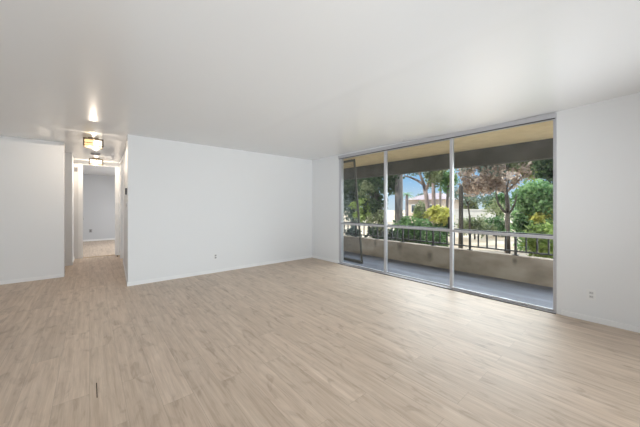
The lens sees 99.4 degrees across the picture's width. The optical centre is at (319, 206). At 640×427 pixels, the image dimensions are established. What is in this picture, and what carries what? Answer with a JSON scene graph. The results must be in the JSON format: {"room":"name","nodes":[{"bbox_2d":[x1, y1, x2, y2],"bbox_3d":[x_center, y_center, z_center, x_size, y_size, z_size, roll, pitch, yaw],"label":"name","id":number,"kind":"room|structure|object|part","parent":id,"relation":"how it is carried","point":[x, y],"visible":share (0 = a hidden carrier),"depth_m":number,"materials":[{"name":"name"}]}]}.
{"room":"empty living room","nodes":[
{"label":"empty living room","id":0,"kind":"room"},
{"bbox_2d":[0,136,64,280],"bbox_3d":[-6.002,0.052,3.864,3.450,2.470,0.120,0,0,-40],"label":"wall","id":1,"kind":"structure","parent":0,"point":[32,171],"depth_m":4.68,"materials":[{"name":"white paint"}]},
{"bbox_2d":[0,274,63,284],"bbox_3d":[-5.959,1.256,3.814,3.450,0.062,0.012,0,0,-40],"label":"baseboard","id":2,"kind":"structure","parent":1,"relation":"attached to","point":[56,275],"depth_m":4.66,"materials":[{"name":"white paint"}]},
{"bbox_2d":[65,153,71,262],"bbox_3d":[-6.051,0.052,5.436,1.610,2.470,0.120,0,0,-40],"label":"wall","id":3,"kind":"structure","parent":0,"point":[68,156],"depth_m":5.88,"materials":[{"name":"white paint"}]},
{"bbox_2d":[72,155,73,260],"bbox_3d":[-5.774,0.052,6.261,0.120,2.470,0.780,0,0,-40],"label":"wall","id":4,"kind":"structure","parent":0,"point":[72,155],"depth_m":6.08,"materials":[{"name":"white paint"}]},
{"bbox_2d":[74,159,118,258],"bbox_3d":[-5.646,0.052,6.960,4.400,2.470,0.120,0,0,-40],"label":"wall","id":5,"kind":"structure","parent":0,"point":[75,160],"depth_m":6.63,"materials":[{"name":"white paint"}]},
{"bbox_2d":[78,160,118,258],"bbox_3d":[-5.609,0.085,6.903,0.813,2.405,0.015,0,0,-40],"label":"trim","id":6,"kind":"structure","parent":5,"relation":"attached to","point":[80,163],"depth_m":6.68,"materials":[{"name":"white paint"}]},
{"bbox_2d":[83,174,114,239],"bbox_3d":[-8.332,0.052,10.124,4.400,2.470,0.120,0,0,-40],"label":"wall","id":7,"kind":"structure","parent":0,"point":[98,190],"depth_m":10.11,"materials":[{"name":"grey paint"}]},
{"bbox_2d":[83,238,114,241],"bbox_3d":[-8.335,1.256,10.035,4.280,0.062,0.012,0,0,-40],"label":"baseboard","id":8,"kind":"structure","parent":7,"relation":"attached to","point":[107,238],"depth_m":10.10,"materials":[{"name":"white paint"}]},
{"bbox_2d":[119,141,126,274],"bbox_3d":[-4.210,0.052,5.910,0.154,2.470,3.585,0,0,-38],"label":"wall","id":9,"kind":"structure","parent":0,"point":[125,150],"depth_m":5.60,"materials":[{"name":"white paint"}]},
{"bbox_2d":[120,156,123,261],"bbox_3d":[-4.639,0.089,6.359,0.014,2.395,0.930,0,0,-40],"label":"trim","id":10,"kind":"structure","parent":9,"relation":"attached to","point":[122,159],"depth_m":6.06,"materials":[{"name":"white paint"}]},
{"bbox_2d":[119,253,126,283],"bbox_3d":[-4.180,1.256,5.767,0.046,0.062,3.568,0,0,-38],"label":"baseboard","id":11,"kind":"structure","parent":9,"relation":"attached to","point":[119,253],"depth_m":5.13,"materials":[{"name":"white paint"}]},
{"bbox_2d":[127,134,311,281],"bbox_3d":[-1.633,0.052,5.671,3.910,2.470,0.120,0,0,-40],"label":"wall","id":12,"kind":"structure","parent":0,"point":[188,204],"depth_m":5.17,"materials":[{"name":"white paint"}]},
{"bbox_2d":[127,255,311,285],"bbox_3d":[-1.641,1.256,5.578,3.802,0.062,0.012,0,0,-40],"label":"baseboard","id":13,"kind":"structure","parent":12,"relation":"attached to","point":[309,256],"depth_m":5.17,"materials":[{"name":"white paint"}]},
{"bbox_2d":[0,240,639,426],"bbox_3d":[-3.160,1.347,4.171,8.180,0.120,16.050,0,0,-40],"label":"floor","id":14,"kind":"structure","parent":0,"point":[308,342],"depth_m":2.34,"materials":[{"name":"brown wood"}]},
{"bbox_2d":[0,0,639,175],"bbox_3d":[-3.160,-1.230,4.171,8.180,0.226,16.050,0,0,-40],"label":"ceiling","id":15,"kind":"structure","parent":0,"point":[302,79],"depth_m":2.23,"materials":[{"name":"white paint"}]},
{"bbox_2d":[83,137,103,148],"bbox_3d":[-3.845,-1.075,4.606,0.264,0.156,0.200,0,0,-40],"label":"ceiling lamp","id":16,"kind":"object","parent":15,"relation":"attached to","point":[98,142],"visible":1,"depth_m":4.56,"materials":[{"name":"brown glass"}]},
{"bbox_3d":[-3.891,-1.063,4.568,0.104,0.092,0.160,0,0,-40],"label":"lamp shade","id":17,"kind":"part","parent":16,"relation":"part of","materials":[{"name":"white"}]},
{"bbox_3d":[-3.799,-1.063,4.645,0.104,0.092,0.160,0,0,-40],"label":"lamp shade","id":18,"kind":"part","parent":16,"relation":"part of","materials":[{"name":"beige"}]},
{"bbox_2d":[89,158,102,165],"bbox_3d":[-5.410,-1.075,6.558,0.264,0.156,0.200,0,0,-40],"label":"ceiling lamp","id":19,"kind":"object","parent":15,"relation":"attached to","point":[92,161],"visible":1,"depth_m":6.51,"materials":[{"name":"white glass"}]},
{"bbox_2d":[344,251,552,308],"bbox_3d":[2.154,1.364,5.173,1.220,0.146,8.100,0,0,-40],"label":"floor","id":20,"kind":"structure","parent":0,"point":[539,295],"depth_m":4.71,"materials":[{"name":"grey concrete"}]},
{"bbox_2d":[344,235,552,286],"bbox_3d":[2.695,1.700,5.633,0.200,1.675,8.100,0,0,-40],"label":"parapet","id":21,"kind":"object","parent":20,"relation":"on","point":[521,268],"visible":0.05,"depth_m":5.26,"materials":[{"name":"concrete"}]},
{"bbox_2d":[344,222,552,255],"bbox_3d":[2.695,0.662,5.633,0.090,0.400,8.080,0,0,-40],"label":"balcony railing","id":22,"kind":"object","parent":21,"relation":"on","point":[515,250],"visible":0.48,"depth_m":5.43,"materials":[{"name":"grey metal"}]},
{"bbox_3d":[2.462,0.679,5.907,0.090,0.365,0.080,0,0,-40],"label":"post","id":23,"kind":"part","parent":22,"relation":"part of","materials":[{"name":"grey metal"}]},
{"bbox_3d":[2.695,0.479,5.633,0.056,0.035,8.080,0,0,-40],"label":"rail","id":24,"kind":"part","parent":22,"relation":"part of","materials":[{"name":"grey metal"}]},
{"bbox_3d":[2.695,0.789,5.633,0.030,0.025,8.080,0,0,-40],"label":"rail","id":25,"kind":"part","parent":22,"relation":"part of","materials":[{"name":"grey metal"}]},
{"bbox_3d":[2.947,0.679,5.335,0.090,0.365,0.080,0,0,-40],"label":"post","id":26,"kind":"part","parent":22,"relation":"part of","materials":[{"name":"grey metal"}]},
{"bbox_3d":[3.433,0.679,4.764,0.090,0.365,0.080,0,0,-40],"label":"post","id":27,"kind":"part","parent":22,"relation":"part of","materials":[{"name":"grey metal"}]},
{"bbox_2d":[344,138,552,179],"bbox_3d":[2.688,-0.925,5.626,0.180,0.305,8.100,0,0,-40],"label":"beam","id":28,"kind":"structure","parent":0,"point":[536,150],"depth_m":5.28,"materials":[{"name":"paint"}]},
{"bbox_2d":[344,120,552,168],"bbox_3d":[2.306,-1.125,5.303,1.620,0.095,8.100,0,0,-40],"label":"soffit","id":29,"kind":"structure","parent":0,"point":[543,130],"depth_m":4.68,"materials":[{"name":"paint"}]},
{"bbox_2d":[312,92,639,326],"bbox_3d":[2.478,0.052,3.756,0.120,2.470,8.120,0,0,-40],"label":"wall","id":30,"kind":"structure","parent":0,"point":[598,143],"depth_m":3.00,"materials":[{"name":"white paint"}]},
{"bbox_2d":[344,159,362,263],"bbox_3d":[0.566,0.129,6.344,0.285,2.317,0.910,0,0,-40],"label":"screen door","id":31,"kind":"structure","parent":30,"relation":"in","point":[351,160],"depth_m":6.02,"materials":[{"name":"brown metal"}]},
{"bbox_2d":[338,112,556,313],"bbox_3d":[1.652,0.085,4.689,0.132,2.404,3.718,0,0,-40],"label":"window frame","id":32,"kind":"structure","parent":30,"relation":"in","point":[552,116],"depth_m":4.19,"materials":[{"name":"silver metal"}]},
{"bbox_3d":[0.863,0.105,5.600,0.028,2.324,1.205,0,0,-40],"label":"panel frame","id":33,"kind":"part","parent":32,"relation":"part of","materials":[{"name":"silver metal"}]},
{"bbox_3d":[1.663,0.105,4.707,0.028,2.324,1.281,0,0,-40],"label":"panel frame","id":34,"kind":"part","parent":32,"relation":"part of","materials":[{"name":"silver metal"}]},
{"bbox_3d":[1.653,-1.087,4.689,0.130,0.059,3.718,0,0,-40],"label":"head frame","id":35,"kind":"part","parent":32,"relation":"part of","materials":[{"name":"silver metal"}]},
{"bbox_3d":[2.430,0.105,3.754,0.028,2.324,1.251,0,0,-40],"label":"panel frame","id":36,"kind":"part","parent":32,"relation":"part of","materials":[{"name":"silver metal"}]},
{"bbox_2d":[312,255,639,332],"bbox_3d":[2.432,1.256,3.709,0.012,0.062,8.108,0,0,-40],"label":"baseboard","id":37,"kind":"structure","parent":30,"relation":"attached to","point":[615,324],"depth_m":2.99,"materials":[{"name":"white paint"}]},
{"bbox_2d":[587,289,595,300],"bbox_3d":[3.017,0.987,3.021,0.010,0.118,0.074,0,0,-40],"label":"wall outlet","id":38,"kind":"object","parent":30,"relation":"attached to","point":[591,294],"visible":1,"depth_m":3.02,"materials":[{"name":"white plastic"}]},
{"label":"outside","id":39,"kind":"structure","parent":0,"visible":0},
{"bbox_2d":[344,210,529,255],"bbox_3d":[29.688,2.562,77.672,134.200,0.150,200.000,0,0,-40],"label":"ground","id":40,"kind":"structure","parent":39,"point":[391,213],"depth_m":19.93,"materials":[{"name":"beige concrete"}]},
{"bbox_2d":[345,225,361,236],"bbox_3d":[1.136,1.541,9.081,0.753,1.892,0.695,0,0,-40],"label":"shrub","id":41,"kind":"object","parent":40,"relation":"on","point":[353,227],"visible":0.16,"depth_m":9.02,"materials":[{"name":"green plant"}]},
{"bbox_2d":[344,179,364,226],"bbox_3d":[1.475,0.121,12.783,2.054,4.742,2.234,0,0,-40],"label":"bushy tree","id":42,"kind":"object","parent":40,"relation":"on","point":[349,185],"visible":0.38,"depth_m":12.08,"materials":[{"name":"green plant"}]},
{"bbox_2d":[364,226,383,238],"bbox_3d":[1.674,1.531,8.493,0.846,1.912,0.704,0,0,-40],"label":"shrub","id":43,"kind":"object","parent":40,"relation":"on","point":[370,228],"visible":0.09,"depth_m":8.41,"materials":[{"name":"green plant"}]},
{"bbox_2d":[348,174,404,235],"bbox_3d":[2.212,0.034,10.686,2.260,4.921,1.811,0,0,29],"label":"evergreen tree","id":44,"kind":"object","parent":40,"relation":"on","point":[371,201],"visible":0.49,"depth_m":10.51,"materials":[{"name":"green plant"}]},
{"bbox_2d":[388,228,401,241],"bbox_3d":[2.189,1.555,7.895,0.779,1.863,0.655,0,0,-40],"label":"shrub","id":45,"kind":"object","parent":40,"relation":"on","point":[390,229],"visible":0.14,"depth_m":7.74,"materials":[{"name":"green plant"}]},
{"bbox_2d":[395,174,402,223],"bbox_3d":[2.957,-1.907,10.386,3.237,8.791,3.010,0,0,-40],"label":"palm tree","id":46,"kind":"object","parent":40,"relation":"on","point":[399,186],"visible":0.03,"depth_m":10.24,"materials":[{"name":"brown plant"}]},
{"bbox_2d":[392,214,429,243],"bbox_3d":[2.915,1.363,8.774,1.210,2.248,1.174,0,0,10],"label":"shrub","id":47,"kind":"object","parent":40,"relation":"on","point":[405,221],"visible":0.4,"depth_m":8.54,"materials":[{"name":"green plant"}]},
{"bbox_2d":[404,233,423,243],"bbox_3d":[2.555,1.602,7.363,0.736,1.769,0.657,0,0,-24],"label":"shrub","id":48,"kind":"object","parent":40,"relation":"on","point":[417,237],"visible":0.09,"depth_m":7.34,"materials":[{"name":"green plant"}]},
{"bbox_2d":[412,200,425,221],"bbox_3d":[13.089,0.829,35.503,1.758,3.317,2.534,0,0,-40],"label":"round shrub","id":49,"kind":"object","parent":40,"relation":"on","point":[418,211],"visible":0.76,"depth_m":35.22,"materials":[{"name":"green plant"}]},
{"bbox_2d":[403,171,441,225],"bbox_3d":[4.301,0.038,11.792,1.617,4.905,2.142,0,0,-40],"label":"pine","id":50,"kind":"object","parent":40,"relation":"on","point":[434,175],"visible":0.28,"depth_m":11.55,"materials":[{"name":"green plant"}]},
{"bbox_2d":[404,193,463,223],"bbox_3d":[16.982,0.287,40.258,7.000,4.400,6.400,0,0,-40],"label":"house","id":51,"kind":"structure","parent":40,"relation":"on","point":[411,202],"depth_m":39.05,"materials":[{"name":"paint"}]},
{"bbox_2d":[422,170,445,205],"bbox_3d":[5.899,0.046,14.103,1.079,4.884,1.135,0,0,-40],"label":"slim tree","id":52,"kind":"object","parent":40,"relation":"on","point":[441,173],"visible":0.13,"depth_m":13.94,"materials":[{"name":"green plant"}]},
{"bbox_2d":[423,169,449,224],"bbox_3d":[5.632,-0.181,13.479,2.102,5.338,1.950,0,0,-40],"label":"pine","id":53,"kind":"object","parent":40,"relation":"on","point":[432,185],"visible":0.02,"depth_m":13.42,"materials":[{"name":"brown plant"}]},
{"bbox_2d":[426,233,448,246],"bbox_3d":[3.013,1.585,6.880,0.748,1.803,0.658,0,0,-40],"label":"shrub","id":54,"kind":"object","parent":40,"relation":"on","point":[436,239],"visible":0.04,"depth_m":6.83,"materials":[{"name":"green plant"}]},
{"bbox_2d":[422,205,455,242],"bbox_3d":[4.296,1.199,9.871,0.968,2.577,1.186,0,0,-40],"label":"shrub","id":55,"kind":"object","parent":40,"relation":"on","point":[440,216],"visible":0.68,"depth_m":9.75,"materials":[{"name":"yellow plant"}]},
{"bbox_2d":[439,171,444,206],"bbox_3d":[7.034,-0.081,15.846,1.045,5.138,1.052,0,0,-40],"label":"slim tree","id":56,"kind":"object","parent":40,"relation":"on","point":[440,192],"visible":0.03,"depth_m":15.80,"materials":[{"name":"grey plant"}]},
{"bbox_2d":[438,169,458,245],"bbox_3d":[6.627,0.209,14.057,1.038,4.560,1.045,0,0,38],"label":"slim tree","id":57,"kind":"object","parent":40,"relation":"on","point":[446,179],"visible":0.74,"depth_m":14.05,"materials":[{"name":"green plant"}]},
{"bbox_2d":[458,185,462,247],"bbox_3d":[3.972,0.942,7.682,0.139,3.091,0.147,0,0,-40],"label":"trunk","id":58,"kind":"object","parent":40,"relation":"on","point":[460,186],"visible":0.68,"depth_m":7.63,"materials":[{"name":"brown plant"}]},
{"bbox_2d":[463,197,478,208],"bbox_3d":[23.014,0.432,42.479,3.392,4.109,3.710,0,0,-40],"label":"tree","id":59,"kind":"object","parent":40,"relation":"on","point":[472,205],"visible":0.38,"depth_m":41.34,"materials":[{"name":"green plant"}]},
{"bbox_2d":[449,209,495,228],"bbox_3d":[16.414,1.412,30.265,0.360,2.150,5.700,0,0,-40],"label":"wall","id":60,"kind":"structure","parent":40,"relation":"on","point":[474,212],"depth_m":29.68,"materials":[{"name":"paint"}]},
{"bbox_2d":[455,213,496,238],"bbox_3d":[11.672,1.512,20.267,1.795,1.950,2.862,0,0,-40],"label":"round shrub","id":61,"kind":"object","parent":40,"relation":"on","point":[480,225],"visible":0.63,"depth_m":20.07,"materials":[{"name":"green plant"}]},
{"bbox_2d":[449,182,505,229],"bbox_3d":[10.571,0.313,18.422,1.402,4.347,3.885,0,0,-40],"label":"leafy tree","id":62,"kind":"object","parent":40,"relation":"on","point":[482,199],"visible":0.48,"depth_m":18.07,"materials":[{"name":"green plant"}]},
{"bbox_2d":[484,215,511,236],"bbox_3d":[14.498,1.668,22.348,1.660,1.829,2.439,0,0,-40],"label":"round shrub","id":63,"kind":"object","parent":40,"relation":"on","point":[499,223],"visible":0.36,"depth_m":22.11,"materials":[{"name":"green plant"}]},
{"bbox_2d":[483,192,512,218],"bbox_3d":[25.035,0.150,38.443,3.085,4.674,4.011,0,0,-40],"label":"tree","id":64,"kind":"object","parent":40,"relation":"on","point":[500,196],"visible":0.35,"depth_m":37.81,"materials":[{"name":"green plant"}]},
{"bbox_2d":[455,161,543,253],"bbox_3d":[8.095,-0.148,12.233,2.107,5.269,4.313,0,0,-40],"label":"tree","id":65,"kind":"object","parent":40,"relation":"on","point":[485,183],"visible":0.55,"depth_m":12.12,"materials":[{"name":"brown plant"}]},
{"bbox_2d":[505,208,528,250],"bbox_3d":[7.574,0.987,9.615,1.434,3.000,1.780,0,0,-40],"label":"round shrub","id":66,"kind":"object","parent":40,"relation":"on","point":[521,239],"visible":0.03,"depth_m":9.82,"materials":[{"name":"green plant"}]},
{"bbox_2d":[509,179,552,232],"bbox_3d":[5.145,0.909,6.417,0.974,3.157,1.252,0,0,-23],"label":"feathery shrub","id":67,"kind":"object","parent":40,"relation":"on","point":[534,203],"visible":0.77,"depth_m":6.26,"materials":[{"name":"green plant"}]},
{"bbox_2d":[520,222,552,258],"bbox_3d":[4.391,1.394,5.402,0.848,2.186,0.832,0,0,-40],"label":"shrub","id":68,"kind":"object","parent":40,"relation":"on","point":[531,242],"visible":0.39,"depth_m":5.33,"materials":[{"name":"green plant"}]},
{"bbox_2d":[531,159,552,184],"bbox_3d":[6.575,0.094,7.628,1.088,4.792,1.177,0,0,10],"label":"tree","id":69,"kind":"object","parent":40,"relation":"on","point":[547,165],"visible":0.12,"depth_m":7.65,"materials":[{"name":"green plant"}]},
{"bbox_3d":[-3.779,2.479,49.262,4.000,0.015,200.000,0,0,-40],"label":"street","id":70,"kind":"object","parent":40,"relation":"on","visible":0},
{"bbox_2d":[403,192,414,217],"bbox_3d":[10.861,0.380,33.602,2.414,4.213,2.502,0,0,-7],"label":"palm tree","id":71,"kind":"object","parent":70,"relation":"on","point":[408,194],"visible":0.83,"depth_m":33.52,"materials":[{"name":"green plant"}]}
]}

